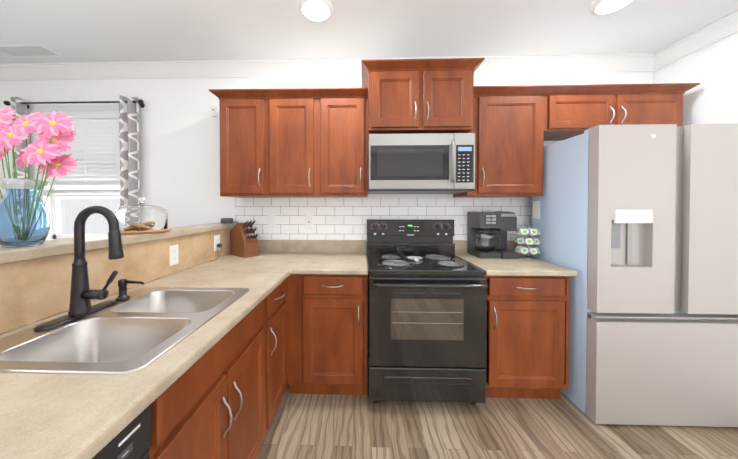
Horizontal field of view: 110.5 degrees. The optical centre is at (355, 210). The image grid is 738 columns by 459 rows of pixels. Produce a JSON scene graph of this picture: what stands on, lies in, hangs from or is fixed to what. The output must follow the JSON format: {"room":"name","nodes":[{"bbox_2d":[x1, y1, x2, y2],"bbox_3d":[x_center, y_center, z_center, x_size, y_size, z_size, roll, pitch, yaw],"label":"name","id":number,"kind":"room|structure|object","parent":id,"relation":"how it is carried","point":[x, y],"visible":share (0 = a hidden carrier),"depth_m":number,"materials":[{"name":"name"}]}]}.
{"room":"kitchen","nodes":[
{"label":"kitchen","id":0,"kind":"room"},
{"bbox_2d":[0,254,228,334],"bbox_3d":[-1.238,0.749,0.260,0.162,1.139,4.198,0,1,2],"label":"wall","id":1,"kind":"structure","parent":0,"point":[96,300],"depth_m":1.01,"materials":[{"name":"white paint"}]},
{"bbox_2d":[0,228,231,333],"bbox_3d":[-1.152,0.289,0.242,0.006,0.222,4.178,0,1,2],"label":"backsplash","id":2,"kind":"structure","parent":1,"relation":"attached to","point":[33,290],"depth_m":1.08,"materials":[{"name":"laminate"}]},
{"bbox_2d":[169,245,178,265],"bbox_3d":[-1.109,0.272,1.567,0.007,0.120,0.072,0,1,2],"label":"outlet","id":3,"kind":"object","parent":2,"relation":"attached to","point":[173,254],"depth_m":1.56,"materials":[{"name":"white plastic"}]},
{"bbox_2d":[209,235,221,261],"bbox_3d":[-1.078,0.287,1.978,0.047,0.180,0.173,0,1,2],"label":"outlet","id":4,"kind":"object","parent":2,"relation":"attached to","point":[217,244],"depth_m":2.01,"materials":[{"name":"white plastic"}]},
{"bbox_2d":[0,223,236,264],"bbox_3d":[-1.240,0.157,0.253,0.219,0.040,4.198,0,1,2],"label":"bar ledge","id":5,"kind":"object","parent":1,"relation":"on","point":[51,248],"visible":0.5,"depth_m":1.09,"materials":[{"name":"laminate"}]},
{"bbox_2d":[0,107,77,247],"bbox_3d":[-1.194,-0.120,0.920,0.402,0.498,0.134,0,1,2],"label":"vase","id":6,"kind":"object","parent":5,"relation":"on","point":[25,218],"visible":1,"depth_m":0.89,"materials":[{"name":"blue glass"}]},
{"bbox_2d":[114,197,170,233],"bbox_3d":[-1.206,0.022,1.447,0.267,0.200,0.267,0,1,2],"label":"cake dome","id":7,"kind":"object","parent":5,"relation":"on","point":[141,217],"visible":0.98,"depth_m":1.36,"materials":[{"name":"clear glass"}]},
{"bbox_2d":[221,218,237,222],"bbox_3d":[-1.128,0.131,2.276,0.130,0.126,0.100,0,1,2],"label":"smart speaker","id":8,"kind":"object","parent":5,"relation":"on","point":[226,220],"visible":0.98,"depth_m":2.24},
{"bbox_2d":[0,72,651,255],"bbox_3d":[-0.995,-0.015,2.416,7.470,2.614,0.140,0,1,2],"label":"wall","id":9,"kind":"structure","parent":0,"point":[179,143],"depth_m":2.36,"materials":[{"name":"white paint"}]},
{"bbox_2d":[3,95,144,206],"bbox_3d":[-2.525,-0.010,2.326,1.275,2.007,0.123,0,1,2],"label":"curtain","id":10,"kind":"object","parent":9,"relation":"attached to","point":[129,149],"visible":0.33,"depth_m":2.28,"materials":[{"name":"grey fabric"}]},
{"bbox_2d":[38,106,119,239],"bbox_3d":[-2.522,-0.318,2.436,0.945,1.300,0.173,0,1,2],"label":"window","id":11,"kind":"structure","parent":9,"relation":"in","point":[52,204],"depth_m":2.47,"materials":[{"name":"white"}]},
{"bbox_2d":[42,110,119,196],"bbox_3d":[-2.522,-0.533,2.413,0.807,0.800,0.054,0,1,2],"label":"window blinds","id":12,"kind":"object","parent":11,"relation":"attached to","point":[94,150],"visible":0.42,"depth_m":2.41,"materials":[{"name":"white plastic"}]},
{"bbox_2d":[211,106,216,116],"bbox_3d":[-1.284,-0.901,2.327,0.040,0.088,0.032,0,1,2],"label":"wall sensor","id":13,"kind":"object","parent":9,"relation":"attached to","point":[213,111],"visible":1,"depth_m":2.31,"materials":[{"name":"white plastic"}]},
{"bbox_2d":[209,87,367,197],"bbox_3d":[-0.515,-0.527,2.145,1.230,0.823,0.360,0,1,2],"label":"upper cabinet","id":14,"kind":"object","parent":9,"relation":"attached to","point":[293,142],"visible":1,"depth_m":2.01,"materials":[{"name":"brown wood"}]},
{"bbox_2d":[0,53,657,80],"bbox_3d":[-0.998,-1.266,2.285,7.187,0.108,0.090,0,1,2],"label":"crown molding","id":15,"kind":"structure","parent":9,"relation":"attached to","point":[636,62],"depth_m":2.27,"materials":[{"name":"white"}]},
{"bbox_2d":[234,197,531,239],"bbox_3d":[0.231,0.074,2.308,2.675,0.382,0.008,0,1,2],"label":"tile backsplash","id":16,"kind":"structure","parent":9,"relation":"attached to","point":[340,218],"depth_m":2.31,"materials":[{"name":"white tile"}]},
{"bbox_2d":[267,214,274,226],"bbox_3d":[-0.765,0.093,2.327,0.072,0.120,0.008,0,1,2],"label":"switch plate","id":17,"kind":"object","parent":16,"relation":"attached to","point":[270,217],"depth_m":2.33,"materials":[{"name":"white plastic"}]},
{"bbox_2d":[305,215,312,228],"bbox_3d":[-0.422,0.103,2.318,0.072,0.120,0.008,0,1,2],"label":"switch plate","id":18,"kind":"object","parent":16,"relation":"attached to","point":[308,221],"depth_m":2.32,"materials":[{"name":"white plastic"}]},
{"bbox_2d":[451,217,459,229],"bbox_3d":[0.893,0.114,2.283,0.072,0.120,0.007,0,1,2],"label":"switch plate","id":19,"kind":"object","parent":16,"relation":"attached to","point":[456,219],"depth_m":2.28,"materials":[{"name":"white plastic"}]},
{"bbox_2d":[258,240,517,252],"bbox_3d":[0.172,0.340,2.307,2.528,0.148,0.020,0,1,2],"label":"backsplash lip","id":20,"kind":"structure","parent":9,"relation":"attached to","point":[352,246],"depth_m":2.31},
{"bbox_2d":[361,58,484,135],"bbox_3d":[0.483,-0.837,2.056,0.868,0.485,0.475,0,1,2],"label":"upper cabinet","id":21,"kind":"object","parent":9,"relation":"attached to","point":[420,95],"visible":0.96,"depth_m":1.86,"materials":[{"name":"brown wood"}]},
{"bbox_2d":[368,133,474,193],"bbox_3d":[0.483,-0.352,2.044,0.764,0.415,0.508,0,1,2],"label":"microwave","id":22,"kind":"object","parent":21,"relation":"attached to","point":[422,163],"visible":1,"depth_m":1.84,"materials":[{"name":"grey metal"}]},
{"bbox_2d":[453,85,548,196],"bbox_3d":[1.160,-0.527,2.117,0.581,0.824,0.323,0,1,2],"label":"upper cabinet","id":23,"kind":"object","parent":9,"relation":"attached to","point":[515,127],"depth_m":1.96,"materials":[{"name":"brown wood"}]},
{"bbox_2d":[549,84,620,140],"bbox_3d":[1.710,-0.777,2.099,0.520,0.323,0.323,0,1,2],"label":"upper cabinet","id":24,"kind":"object","parent":9,"relation":"attached to","point":[573,109],"depth_m":1.94,"materials":[{"name":"brown wood"}]},
{"bbox_2d":[621,83,692,126],"bbox_3d":[2.225,-0.777,2.085,0.511,0.323,0.323,0,1,2],"label":"upper cabinet","id":25,"kind":"object","parent":9,"relation":"attached to","point":[662,103],"depth_m":1.93,"materials":[{"name":"brown wood"}]},
{"bbox_2d":[0,0,737,63],"bbox_3d":[-1.064,-1.331,-0.119,7.470,0.080,5.180,0,1,2],"label":"ceiling","id":26,"kind":"structure","parent":0,"point":[71,31],"depth_m":1.85,"materials":[{"name":"white paint"}]},
{"bbox_2d":[0,44,63,57],"bbox_3d":[-2.708,-1.313,2.105,0.440,0.010,0.165,0,1,2],"label":"ceiling vent","id":27,"kind":"object","parent":26,"relation":"in","point":[24,50],"visible":1,"depth_m":2.10,"materials":[{"name":"white metal"}]},
{"bbox_2d":[298,0,333,21],"bbox_3d":[-0.257,-1.302,1.660,0.230,0.022,0.230,0,1,2],"label":"recessed light","id":28,"kind":"object","parent":26,"relation":"in","point":[317,10],"visible":0.98,"depth_m":1.64,"materials":[{"name":"white"}]},
{"bbox_2d":[589,0,633,14],"bbox_3d":[1.614,-1.301,1.596,0.230,0.022,0.230,0,1,2],"label":"recessed light","id":29,"kind":"object","parent":26,"relation":"in","point":[600,7],"visible":0.96,"depth_m":1.62,"materials":[{"name":"white"}]},
{"bbox_2d":[256,361,737,458],"bbox_3d":[-1.064,1.353,-0.087,7.470,0.060,5.180,0,1,2],"label":"floor","id":30,"kind":"structure","parent":0,"point":[318,426],"depth_m":1.50,"materials":[{"name":"wood"}]},
{"bbox_2d":[92,404,150,458],"bbox_3d":[-0.772,0.880,0.315,0.575,0.873,0.602,0,1,2],"label":"dishwasher","id":31,"kind":"object","parent":30,"relation":"on","point":[132,440],"visible":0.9,"depth_m":0.55,"materials":[{"name":"grey metal"}]},
{"bbox_2d":[149,380,176,458],"bbox_3d":[-0.841,0.888,-0.569,0.653,0.878,2.460,0,1,2],"label":"base cabinet","id":32,"kind":"object","parent":30,"relation":"on","point":[163,445],"depth_m":0.65,"materials":[{"name":"brown wood"}]},
{"bbox_2d":[177,279,286,458],"bbox_3d":[-0.793,0.867,1.185,0.653,0.878,1.128,0,1,2],"label":"base cabinet","id":33,"kind":"object","parent":30,"relation":"on","point":[221,398],"depth_m":1.04,"materials":[{"name":"brown wood"}]},
{"bbox_2d":[0,206,311,458],"bbox_3d":[-0.804,0.292,0.232,0.690,0.603,4.178,0,1,2],"label":"countertop","id":34,"kind":"structure","parent":33,"relation":"on","point":[83,377],"depth_m":0.83,"materials":[{"name":"laminate"}]},
{"bbox_2d":[0,206,249,374],"bbox_3d":[-0.800,0.283,0.950,0.560,0.603,0.657,0,1,2],"label":"sink","id":35,"kind":"object","parent":34,"relation":"in","point":[126,333],"depth_m":0.93,"materials":[{"name":"silver metal"}]},
{"bbox_2d":[229,220,258,257],"bbox_3d":[-0.928,0.226,2.151,0.303,0.301,0.124,1,1,40],"label":"knife block","id":36,"kind":"object","parent":34,"relation":"on","point":[243,241],"visible":1,"depth_m":2.10,"materials":[{"name":"brown wood"}]},
{"bbox_2d":[292,252,367,274],"bbox_3d":[-0.162,0.399,1.984,0.498,0.035,0.644,0,1,2],"label":"countertop","id":37,"kind":"structure","parent":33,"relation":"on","point":[329,263],"depth_m":1.81,"materials":[{"name":"laminate"}]},
{"bbox_2d":[286,274,366,394],"bbox_3d":[-0.186,0.857,2.022,0.550,0.878,0.615,0,1,2],"label":"base cabinet","id":38,"kind":"object","parent":30,"relation":"on","point":[327,314],"depth_m":1.72,"materials":[{"name":"brown wood"}]},
{"bbox_2d":[367,219,487,404],"bbox_3d":[0.467,0.689,1.922,0.752,1.216,0.724,0,1,2],"label":"range","id":39,"kind":"object","parent":30,"relation":"on","point":[427,327],"visible":1,"depth_m":1.63,"materials":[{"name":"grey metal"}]},
{"bbox_2d":[407,256,421,261],"bbox_3d":[0.464,0.376,1.988,0.122,0.014,0.166,0,1,2],"label":"spoon rest","id":40,"kind":"object","parent":39,"relation":"on","point":[416,258],"visible":1,"depth_m":2.02,"materials":[{"name":"white plastic"}]},
{"bbox_2d":[484,275,493,397],"bbox_3d":[0.476,0.857,2.004,0.832,0.878,0.615,0,1,2],"label":"base cabinet","id":41,"kind":"object","parent":30,"relation":"on","point":[490,279],"depth_m":1.69,"materials":[{"name":"brown wood"}]},
{"bbox_2d":[455,253,576,275],"bbox_3d":[1.138,0.399,1.954,0.576,0.038,0.632,0,1,2],"label":"countertop","id":42,"kind":"structure","parent":41,"relation":"on","point":[511,267],"depth_m":1.72,"materials":[{"name":"laminate"}]},
{"bbox_2d":[467,211,518,258],"bbox_3d":[1.136,0.192,2.131,0.295,0.370,0.257,0,1,2],"label":"coffee maker","id":43,"kind":"object","parent":42,"relation":"on","point":[487,234],"visible":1,"depth_m":2.06,"materials":[{"name":"grey plastic"}]},
{"bbox_2d":[515,222,540,258],"bbox_3d":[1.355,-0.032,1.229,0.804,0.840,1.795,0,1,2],"label":"pod carousel","id":44,"kind":"object","parent":42,"relation":"on","point":[530,250],"visible":1,"depth_m":2.00,"materials":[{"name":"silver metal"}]},
{"bbox_2d":[494,276,569,398],"bbox_3d":[1.136,0.858,1.986,0.565,0.878,0.615,0,1,2],"label":"base cabinet","id":45,"kind":"object","parent":30,"relation":"on","point":[527,355],"depth_m":1.69,"materials":[{"name":"brown wood"}]},
{"bbox_2d":[532,124,737,426],"bbox_3d":[1.945,0.391,1.814,0.978,1.815,0.612,0,1,2],"label":"refrigerator","id":46,"kind":"object","parent":30,"relation":"on","point":[636,226],"visible":0.96,"depth_m":1.53,"materials":[{"name":"grey metal"}]},
{"bbox_2d":[652,32,737,125],"bbox_3d":[2.600,0.017,-0.198,0.140,2.614,4.890,0,1,2],"label":"wall","id":47,"kind":"structure","parent":0,"point":[714,66],"depth_m":1.87,"materials":[{"name":"white paint"}]},
{"bbox_2d":[656,9,737,68],"bbox_3d":[2.482,-1.235,-0.264,0.090,0.108,4.800,0,1,2],"label":"crown molding","id":48,"kind":"structure","parent":47,"relation":"attached to","point":[714,32],"depth_m":1.89,"materials":[{"name":"white"}]},
{"label":"outside","id":49,"kind":"structure","parent":0,"visible":0},
{"bbox_2d":[60,185,119,198],"bbox_3d":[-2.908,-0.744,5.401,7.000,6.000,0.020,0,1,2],"label":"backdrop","id":50,"kind":"structure","parent":49,"point":[88,186],"depth_m":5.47,"materials":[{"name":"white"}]},
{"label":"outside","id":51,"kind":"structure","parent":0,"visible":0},
{"bbox_2d":[60,199,119,234],"bbox_3d":[-2.910,0.784,4.339,5.055,1.970,0.060,0,1,2],"label":"fence","id":52,"kind":"object","parent":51,"point":[75,213],"depth_m":4.35,"materials":[{"name":"white"}]}
]}

